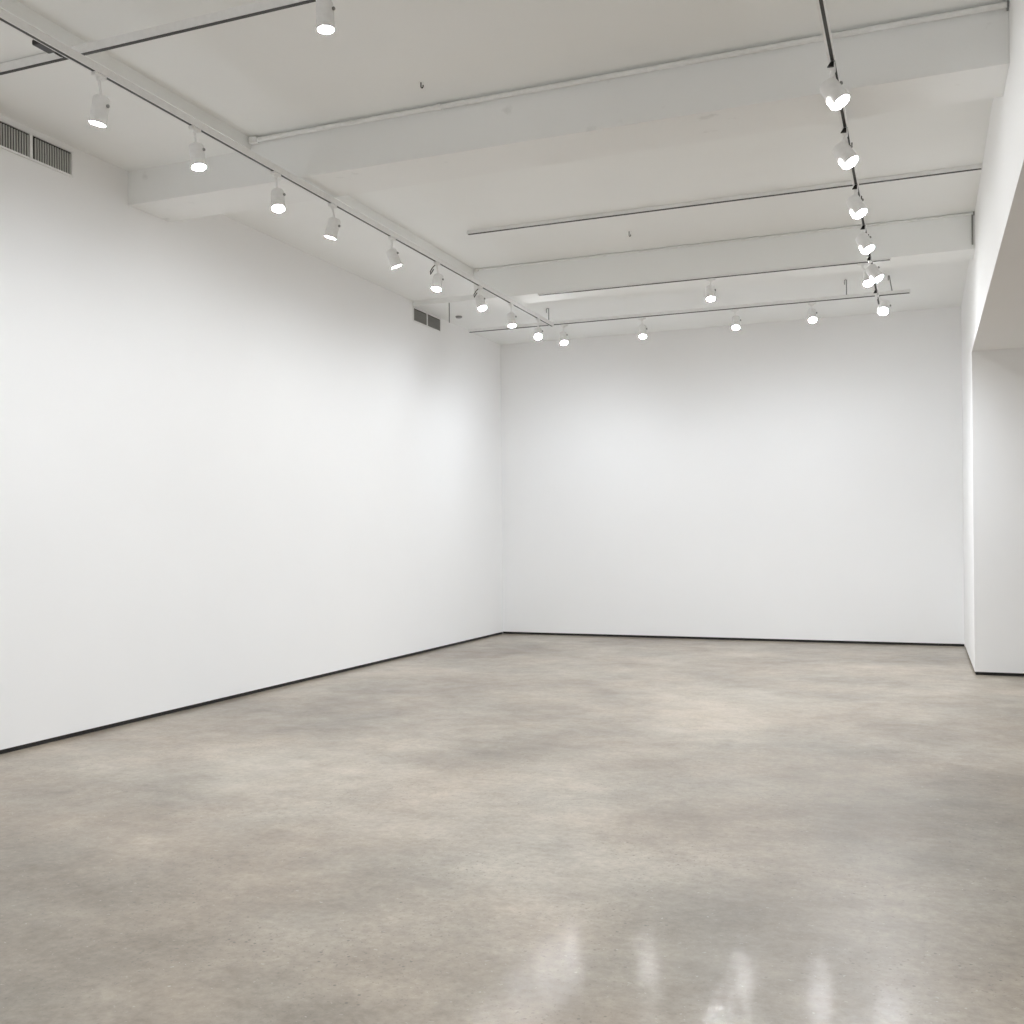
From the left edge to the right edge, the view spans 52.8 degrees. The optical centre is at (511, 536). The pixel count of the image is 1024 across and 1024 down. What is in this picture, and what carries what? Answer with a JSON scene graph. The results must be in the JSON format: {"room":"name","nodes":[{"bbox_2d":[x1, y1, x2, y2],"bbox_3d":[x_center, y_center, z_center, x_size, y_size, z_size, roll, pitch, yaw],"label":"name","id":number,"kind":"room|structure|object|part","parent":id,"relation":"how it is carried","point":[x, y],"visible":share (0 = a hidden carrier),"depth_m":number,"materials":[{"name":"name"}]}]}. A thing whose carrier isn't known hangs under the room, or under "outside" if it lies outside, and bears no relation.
{"room":"empty art gallery","nodes":[
{"label":"empty art gallery","id":0,"kind":"room"},
{"bbox_2d":[0,0,473,300],"bbox_3d":[-3.579,-3.131,5.782,1.210,0.270,15.520,-1,0,22],"label":"ceiling","id":1,"kind":"structure","parent":0,"point":[54,100],"depth_m":7.83,"materials":[{"name":"white paint"}]},
{"bbox_2d":[0,0,315,74],"bbox_3d":[-2.357,-2.974,6.197,3.142,0.057,0.040,-1,0,22],"label":"track rail","id":2,"kind":"object","parent":1,"relation":"attached to","point":[266,6],"visible":1,"depth_m":6.07,"materials":[{"name":"white metal"}]},
{"bbox_2d":[316,0,334,34],"bbox_3d":[-1.023,-2.871,5.670,0.113,0.176,0.102,-1,0,22],"label":"track spotlight","id":3,"kind":"object","parent":2,"relation":"hanging from","point":[325,22],"visible":1,"depth_m":5.63,"materials":[{"name":"grey metal"}]},
{"bbox_2d":[0,114,502,749],"bbox_3d":[-3.591,-0.883,7.603,0.200,4.766,18.480,-1,0,22],"label":"wall","id":4,"kind":"structure","parent":0,"point":[235,459],"depth_m":9.39,"materials":[{"name":"white paint"}]},
{"bbox_2d":[0,118,73,177],"bbox_3d":[-3.575,-2.855,7.398,0.016,0.203,1.117,-1,0,22],"label":"air vent","id":5,"kind":"object","parent":4,"relation":"in","point":[17,140],"visible":1,"depth_m":7.58,"materials":[{"name":"grey metal"}]},
{"bbox_2d":[0,632,502,753],"bbox_3d":[-3.607,1.517,7.511,0.178,0.033,18.280,-1,0,22],"label":"baseboard","id":6,"kind":"structure","parent":4,"relation":"attached to","point":[70,735],"depth_m":9.35,"materials":[{"name":"black"}]},
{"bbox_2d":[413,306,440,332],"bbox_3d":[-1.114,-2.856,13.584,0.016,0.188,0.812,-1,0,22],"label":"air vent","id":7,"kind":"object","parent":4,"relation":"in","point":[421,317],"visible":1,"depth_m":13.56,"materials":[{"name":"grey metal"}]},
{"bbox_2d":[16,0,1006,268],"bbox_3d":[-0.616,-3.204,4.387,5.328,0.180,15.120,-1,0,22],"label":"ceiling","id":8,"kind":"structure","parent":0,"point":[271,73],"depth_m":7.27,"materials":[{"name":"white paint"}]},
{"bbox_2d":[128,2,1008,221],"bbox_3d":[-0.025,-2.936,7.500,6.538,0.367,0.500,-1,0,22],"label":"ceiling beam","id":9,"kind":"structure","parent":8,"relation":"attached to","point":[965,58],"depth_m":7.04,"materials":[{"name":"white paint"}]},
{"bbox_2d":[249,0,1008,144],"bbox_3d":[0.439,-3.090,7.016,5.312,0.054,0.051,-1,0,22],"label":"conduit","id":10,"kind":"object","parent":9,"relation":"attached to","point":[253,140],"visible":1,"depth_m":6.82,"materials":[{"name":"grey metal"}]},
{"bbox_2d":[816,0,879,304],"bbox_3d":[1.335,-2.720,4.657,0.042,0.049,16.072,-1,0,22],"label":"track rail","id":11,"kind":"object","parent":9,"relation":"hanging from","point":[821,4],"visible":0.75,"depth_m":5.79,"materials":[{"name":"metal"}]},
{"bbox_2d":[819,60,850,110],"bbox_3d":[1.889,-2.573,6.010,0.172,0.257,0.382,-1,0,22],"label":"track spotlight","id":12,"kind":"object","parent":11,"relation":"hanging from","point":[836,96],"visible":1,"depth_m":5.87,"materials":[{"name":"grey metal"}]},
{"bbox_2d":[832,127,858,169],"bbox_3d":[2.263,-2.577,6.973,0.172,0.258,0.382,-1,0,22],"label":"track spotlight","id":13,"kind":"object","parent":11,"relation":"hanging from","point":[843,152],"visible":1,"depth_m":6.84,"materials":[{"name":"grey metal"}]},
{"bbox_2d":[846,184,867,218],"bbox_3d":[2.710,-2.586,8.088,0.163,0.248,0.382,-1,0,22],"label":"track spotlight","id":14,"kind":"object","parent":11,"relation":"hanging from","point":[855,204],"visible":1,"depth_m":7.95,"materials":[{"name":"grey metal"}]},
{"bbox_2d":[856,225,874,253],"bbox_3d":[3.108,-2.596,9.142,0.156,0.236,0.375,-1,0,6],"label":"track spotlight","id":15,"kind":"object","parent":11,"relation":"hanging from","point":[865,244],"visible":1,"depth_m":9.00,"materials":[{"name":"grey metal"}]},
{"bbox_2d":[866,256,883,282],"bbox_3d":[3.571,-2.596,10.142,0.172,0.244,0.382,-1,0,22],"label":"track spotlight","id":16,"kind":"object","parent":11,"relation":"hanging from","point":[875,275],"visible":1,"depth_m":10.02,"materials":[{"name":"grey metal"}]},
{"bbox_2d":[874,290,890,315],"bbox_3d":[4.135,-2.587,11.504,0.180,0.274,0.382,-1,0,22],"label":"track spotlight","id":17,"kind":"object","parent":11,"relation":"hanging from","point":[884,305],"visible":1,"depth_m":11.40,"materials":[{"name":"grey metal"}]},
{"bbox_2d":[474,212,974,306],"bbox_3d":[2.106,-2.961,11.221,5.328,0.358,0.410,-1,0,22],"label":"ceiling beam","id":18,"kind":"structure","parent":8,"relation":"attached to","point":[950,238],"depth_m":10.95,"materials":[{"name":"white paint"}]},
{"bbox_2d":[0,8,553,326],"bbox_3d":[-2.381,-2.685,5.926,0.040,0.049,15.682,-1,0,22],"label":"track rail","id":19,"kind":"object","parent":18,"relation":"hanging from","point":[6,17],"visible":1,"depth_m":6.92,"materials":[{"name":"white metal"}]},
{"bbox_2d":[32,40,67,58],"bbox_3d":[-2.533,-2.680,5.685,0.062,0.030,0.231,-1,0,22],"label":"connector","id":20,"kind":"object","parent":19,"relation":"attached to","point":[35,43],"visible":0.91,"depth_m":5.63,"materials":[{"name":"black plastic"}]},
{"bbox_2d":[88,71,110,127],"bbox_3d":[-2.371,-2.513,5.932,0.133,0.298,0.105,-1,0,22],"label":"track spotlight","id":21,"kind":"object","parent":19,"relation":"hanging from","point":[100,105],"visible":1,"depth_m":5.90,"materials":[{"name":"grey metal"}]},
{"bbox_3d":[-2.368,-2.572,5.934,0.031,0.132,0.016,-1,0,22],"label":"stem","id":22,"kind":"part","parent":21,"relation":"part of","materials":[{"name":"white metal"}]},
{"bbox_2d":[189,125,206,170],"bbox_3d":[-2.050,-2.530,6.726,0.124,0.270,0.110,-1,0,22],"label":"track spotlight","id":23,"kind":"object","parent":19,"relation":"hanging from","point":[196,149],"visible":1,"depth_m":6.70,"materials":[{"name":"grey metal"}]},
{"bbox_2d":[271,171,285,212],"bbox_3d":[-1.718,-2.526,7.584,0.106,0.283,0.143,-1,0,-13],"label":"track spotlight","id":24,"kind":"object","parent":19,"relation":"hanging from","point":[278,195],"visible":1,"depth_m":7.55,"materials":[{"name":"grey metal"}]},
{"bbox_2d":[324,203,340,239],"bbox_3d":[-1.440,-2.529,8.280,0.139,0.284,0.106,-1,0,22],"label":"track spotlight","id":25,"kind":"object","parent":19,"relation":"hanging from","point":[333,225],"visible":1,"depth_m":8.24,"materials":[{"name":"grey metal"}]},
{"bbox_2d":[386,236,401,268],"bbox_3d":[-1.053,-2.534,9.212,0.143,0.280,0.105,-1,0,-15],"label":"track spotlight","id":26,"kind":"object","parent":19,"relation":"hanging from","point":[392,254],"visible":1,"depth_m":9.17,"materials":[{"name":"grey metal"}]},
{"bbox_2d":[430,261,443,291],"bbox_3d":[-0.726,-2.538,10.086,0.116,0.279,0.142,-1,0,22],"label":"track spotlight","id":27,"kind":"object","parent":19,"relation":"hanging from","point":[438,279],"visible":1,"depth_m":10.05,"materials":[{"name":"grey metal"}]},
{"bbox_2d":[474,285,486,311],"bbox_3d":[-0.334,-2.550,11.073,0.138,0.262,0.146,-1,0,10],"label":"track spotlight","id":28,"kind":"object","parent":19,"relation":"hanging from","point":[480,300],"visible":1,"depth_m":11.04,"materials":[{"name":"grey metal"}]},
{"bbox_2d":[507,303,516,327],"bbox_3d":[-0.005,-2.548,11.896,0.111,0.272,0.130,-1,0,-30],"label":"track spotlight","id":29,"kind":"object","parent":19,"relation":"hanging from","point":[511,317],"visible":1,"depth_m":11.87,"materials":[{"name":"grey metal"}]},
{"bbox_2d":[534,318,542,339],"bbox_3d":[0.329,-2.557,12.759,0.112,0.261,0.182,-1,0,3],"label":"track spotlight","id":30,"kind":"object","parent":19,"relation":"hanging from","point":[538,331],"visible":1,"depth_m":12.72,"materials":[{"name":"grey metal"}]},
{"bbox_2d":[538,257,890,295],"bbox_3d":[2.052,-2.770,11.044,3.767,0.022,0.038,-1,0,22],"label":"track rail","id":31,"kind":"object","parent":18,"relation":"attached to","point":[881,259],"visible":1,"depth_m":10.98,"materials":[{"name":"white metal"}]},
{"bbox_2d":[705,278,715,301],"bbox_3d":[2.123,-2.636,11.039,0.116,0.241,0.144,-1,0,22],"label":"track spotlight","id":32,"kind":"object","parent":31,"relation":"hanging from","point":[710,290],"visible":1,"depth_m":11.01,"materials":[{"name":"grey metal"}]},
{"bbox_2d":[857,263,872,286],"bbox_3d":[3.586,-2.645,10.416,0.155,0.250,0.153,-1,0,-10],"label":"track spotlight","id":33,"kind":"object","parent":31,"relation":"hanging from","point":[867,282],"visible":0.73,"depth_m":10.40,"materials":[{"name":"grey metal"}]},
{"bbox_2d":[475,212,973,271],"bbox_3d":[2.035,-2.978,11.009,5.298,0.316,0.031,-1,0,22],"label":"conduit","id":34,"kind":"object","parent":18,"relation":"attached to","point":[965,214],"visible":1,"depth_m":10.85,"materials":[{"name":"grey metal"}]},
{"bbox_2d":[467,164,981,234],"bbox_3d":[1.768,-3.116,9.628,4.780,0.038,0.040,-1,0,22],"label":"track rail","id":35,"kind":"object","parent":8,"relation":"attached to","point":[977,166],"visible":1,"depth_m":9.51,"materials":[{"name":"white metal"}]},
{"bbox_2d":[0,634,1023,1023],"bbox_3d":[1.468,1.546,5.599,11.040,0.120,18.480,-1,0,22],"label":"floor","id":36,"kind":"structure","parent":0,"point":[501,828],"depth_m":5.03,"materials":[{"name":"concrete"}]},
{"bbox_2d":[413,259,968,344],"bbox_3d":[2.239,-3.156,13.196,6.538,0.330,3.360,-1,0,22],"label":"ceiling","id":37,"kind":"structure","parent":0,"point":[939,284],"depth_m":13.29,"materials":[{"name":"white paint"}]},
{"bbox_2d":[501,306,963,643],"bbox_3d":[2.918,-0.945,14.850,6.538,4.766,0.200,-1,0,22],"label":"wall","id":38,"kind":"structure","parent":0,"point":[794,479],"depth_m":14.61,"materials":[{"name":"white paint"}]},
{"bbox_2d":[503,632,1023,676],"bbox_3d":[4.300,1.442,12.750,10.639,0.033,3.078,-1,0,22],"label":"baseboard","id":39,"kind":"structure","parent":38,"relation":"attached to","point":[535,633],"depth_m":14.46,"materials":[{"name":"black"}]},
{"bbox_2d":[961,0,1023,672],"bbox_3d":[4.482,-0.960,4.391,4.102,4.766,18.480,-1,0,22],"label":"wall","id":40,"kind":"structure","parent":0,"point":[992,305],"depth_m":10.72,"materials":[{"name":"white paint"}]},
{"bbox_2d":[1006,309,1023,348],"bbox_3d":[4.047,-2.042,2.892,3.782,0.200,15.380,-1,0,22],"label":"ceiling","id":41,"kind":"structure","parent":0,"point":[1016,340],"depth_m":10.05,"materials":[{"name":"white paint"}]},
{"bbox_3d":[4.351,-2.919,11.870,0.052,0.188,0.012,-1,0,22],"label":"hanger","id":42,"kind":"object","parent":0,"visible":0},
{"bbox_2d":[468,289,909,332],"bbox_3d":[1.988,-2.781,12.811,5.522,0.042,0.040,-1,0,22],"label":"track rail","id":43,"kind":"object","parent":42,"relation":"hanging from","point":[906,291],"visible":1,"depth_m":12.66,"materials":[{"name":"white metal"}]},
{"bbox_2d":[559,324,567,344],"bbox_3d":[0.668,-2.612,13.364,0.107,0.257,0.154,-1,0,-11],"label":"track spotlight","id":44,"kind":"object","parent":43,"relation":"hanging from","point":[562,335],"visible":1,"depth_m":13.33,"materials":[{"name":"grey metal"}]},
{"bbox_2d":[638,317,646,338],"bbox_3d":[1.643,-2.620,12.979,0.116,0.259,0.147,-1,0,22],"label":"track spotlight","id":45,"kind":"object","parent":43,"relation":"hanging from","point":[642,328],"visible":1,"depth_m":12.95,"materials":[{"name":"grey metal"}]},
{"bbox_2d":[731,309,740,329],"bbox_3d":[2.728,-2.637,12.552,0.112,0.246,0.153,-1,0,22],"label":"track spotlight","id":46,"kind":"object","parent":43,"relation":"hanging from","point":[736,320],"visible":1,"depth_m":12.52,"materials":[{"name":"grey metal"}]},
{"bbox_2d":[807,302,816,322],"bbox_3d":[3.558,-2.650,12.227,0.116,0.236,0.161,-1,0,22],"label":"track spotlight","id":47,"kind":"object","parent":43,"relation":"hanging from","point":[812,317],"visible":1,"depth_m":12.19,"materials":[{"name":"grey metal"}]}
]}

